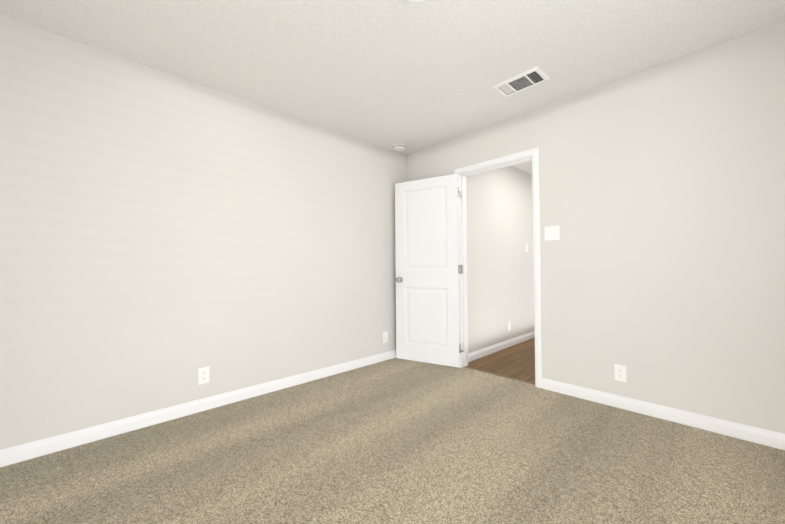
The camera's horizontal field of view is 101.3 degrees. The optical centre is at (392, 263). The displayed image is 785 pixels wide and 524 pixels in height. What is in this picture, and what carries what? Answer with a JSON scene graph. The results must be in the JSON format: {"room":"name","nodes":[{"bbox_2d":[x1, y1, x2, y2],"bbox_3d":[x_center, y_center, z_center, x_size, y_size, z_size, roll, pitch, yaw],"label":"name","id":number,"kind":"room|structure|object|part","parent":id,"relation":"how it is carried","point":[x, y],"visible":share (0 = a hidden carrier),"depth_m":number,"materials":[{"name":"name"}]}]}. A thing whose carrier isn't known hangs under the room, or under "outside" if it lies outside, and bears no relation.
{"room":"empty bedroom","nodes":[
{"label":"empty bedroom","id":0,"kind":"room"},
{"bbox_2d":[0,15,405,449],"bbox_3d":[-1.084,-0.119,2.822,3.630,2.440,0.120,0,-1,-44],"label":"wall","id":1,"kind":"structure","parent":0,"point":[164,236],"depth_m":2.24,"materials":[{"name":"paint"}]},
{"bbox_2d":[0,350,395,466],"bbox_3d":[-1.028,1.055,2.755,3.390,0.089,0.014,0,-1,-44],"label":"baseboard","id":2,"kind":"structure","parent":1,"relation":"attached to","point":[28,451],"depth_m":2.21,"materials":[{"name":"white wood"}]},
{"bbox_2d":[198,366,208,384],"bbox_3d":[-1.405,0.838,2.398,0.074,0.120,0.009,0,-1,-44],"label":"electrical outlet","id":3,"kind":"object","parent":1,"relation":"attached to","point":[203,375],"visible":1,"depth_m":2.40,"materials":[{"name":"white plastic"}]},
{"bbox_2d":[383,331,387,342],"bbox_3d":[-0.082,0.845,3.677,0.074,0.120,0.009,0,-1,-44],"label":"electrical outlet","id":4,"kind":"object","parent":1,"relation":"attached to","point":[385,336],"visible":1,"depth_m":3.68,"materials":[{"name":"white plastic"}]},
{"bbox_2d":[0,358,784,523],"bbox_3d":[0.112,1.100,1.521,3.555,0.060,3.610,0,-1,-44],"label":"floor carpet","id":5,"kind":"object","parent":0,"point":[396,441],"visible":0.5,"depth_m":1.71,"materials":[{"name":"beige carpet"}]},
{"bbox_2d":[0,0,784,174],"bbox_3d":[1.672,-1.406,3.090,7.950,0.100,3.610,0,-1,-44],"label":"ceiling","id":6,"kind":"structure","parent":0,"point":[411,76],"depth_m":2.02,"materials":[{"name":"paint"}]},
{"bbox_2d":[393,143,404,150],"bbox_3d":[0.077,-1.313,3.661,0.141,0.042,0.141,0,-1,-44],"label":"smoke detector","id":7,"kind":"object","parent":6,"relation":"attached to","point":[399,147],"visible":1,"depth_m":3.62,"materials":[{"name":"white plastic"}]},
{"bbox_2d":[406,0,424,2],"bbox_3d":[0.120,-1.361,1.588,0.185,0.018,0.185,0,-1,-44],"label":"disc","id":8,"kind":"object","parent":6,"relation":"attached to","point":[415,1],"visible":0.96,"depth_m":1.66,"materials":[{"name":"white plastic"}]},
{"bbox_2d":[492,66,549,96],"bbox_3d":[0.965,-1.356,2.426,0.215,0.012,0.345,0,-1,-44],"label":"ceiling vent","id":9,"kind":"object","parent":6,"relation":"in","point":[524,80],"visible":1,"depth_m":2.41,"materials":[{"name":"white metal"}]},
{"bbox_2d":[466,166,534,353],"bbox_3d":[2.261,-0.107,5.081,4.320,2.440,0.120,0,-1,-44],"label":"wall","id":10,"kind":"structure","parent":0,"point":[500,275],"depth_m":4.10,"materials":[{"name":"paint"}]},
{"bbox_2d":[468,331,534,361],"bbox_3d":[2.274,1.071,4.972,4.200,0.089,0.014,0,-1,-44],"label":"baseboard","id":11,"kind":"structure","parent":10,"relation":"attached to","point":[477,354],"depth_m":4.04,"materials":[{"name":"white wood"}]},
{"bbox_2d":[406,21,784,433],"bbox_3d":[1.433,-0.140,2.744,0.120,2.440,3.490,0,-1,-44],"label":"wall","id":12,"kind":"structure","parent":0,"point":[662,195],"depth_m":2.19,"materials":[{"name":"paint"}]},
{"bbox_2d":[395,174,460,367],"bbox_3d":[0.369,0.080,3.555,0.768,2.020,0.172,-1,-1,30],"label":"door","id":13,"kind":"structure","parent":12,"relation":"in","point":[427,274],"depth_m":3.53,"materials":[{"name":"white wood"}]},
{"bbox_3d":[0.083,0.192,3.719,0.106,0.067,0.172,-1,-1,30],"label":"knob","id":14,"kind":"part","parent":13,"relation":"part of","materials":[{"name":"grey metal"}]},
{"bbox_3d":[0.701,0.074,3.374,0.012,1.731,0.042,-1,-1,30],"label":"door hinge","id":15,"kind":"part","parent":13,"relation":"part of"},
{"bbox_2d":[459,188,462,351],"bbox_3d":[0.725,0.074,3.400,0.044,1.724,0.007,0,-1,-44],"label":"hinge leaf on the doorway jamb","id":16,"kind":"object","parent":12,"relation":"attached to","point":[461,266],"visible":1,"depth_m":3.40,"materials":[{"name":"grey metal"}]},
{"bbox_2d":[454,147,542,387],"bbox_3d":[1.022,0.042,3.156,0.140,2.097,0.884,0,-1,-44],"label":"door frame","id":17,"kind":"structure","parent":12,"relation":"attached to","point":[534,153],"depth_m":3.03,"materials":[{"name":"white wood"}]},
{"bbox_2d":[465,366,534,384],"bbox_3d":[1.025,1.090,3.134,0.030,0.008,0.760,0,-1,-44],"label":"trim","id":18,"kind":"structure","parent":12,"relation":"attached to","point":[501,375],"depth_m":3.11,"materials":[{"name":"brown wood"}]},
{"bbox_2d":[544,225,559,240],"bbox_3d":[1.353,-0.255,2.732,0.013,0.120,0.120,0,-1,-44],"label":"switch plate","id":19,"kind":"object","parent":12,"relation":"attached to","point":[552,232],"visible":1,"depth_m":2.73,"materials":[{"name":"white plastic"}]},
{"bbox_2d":[614,364,626,382],"bbox_3d":[1.686,0.814,2.381,0.009,0.120,0.074,0,-1,-44],"label":"electrical outlet","id":20,"kind":"object","parent":12,"relation":"attached to","point":[620,373],"visible":1,"depth_m":2.38,"materials":[{"name":"white plastic"}]},
{"bbox_2d":[542,378,784,449],"bbox_3d":[1.357,1.036,2.716,0.014,0.089,3.356,0,-1,-44],"label":"baseboard","id":21,"kind":"structure","parent":12,"relation":"attached to","point":[769,438],"depth_m":2.15,"materials":[{"name":"white wood"}]},
{"label":"outside","id":22,"kind":"structure","parent":0,"visible":0},
{"bbox_2d":[467,337,534,382],"bbox_3d":[2.720,1.133,4.542,4.395,0.056,1.490,0,-1,-44],"label":"floor","id":23,"kind":"structure","parent":22,"point":[516,361],"depth_m":3.56,"materials":[{"name":"wood"}]}
]}

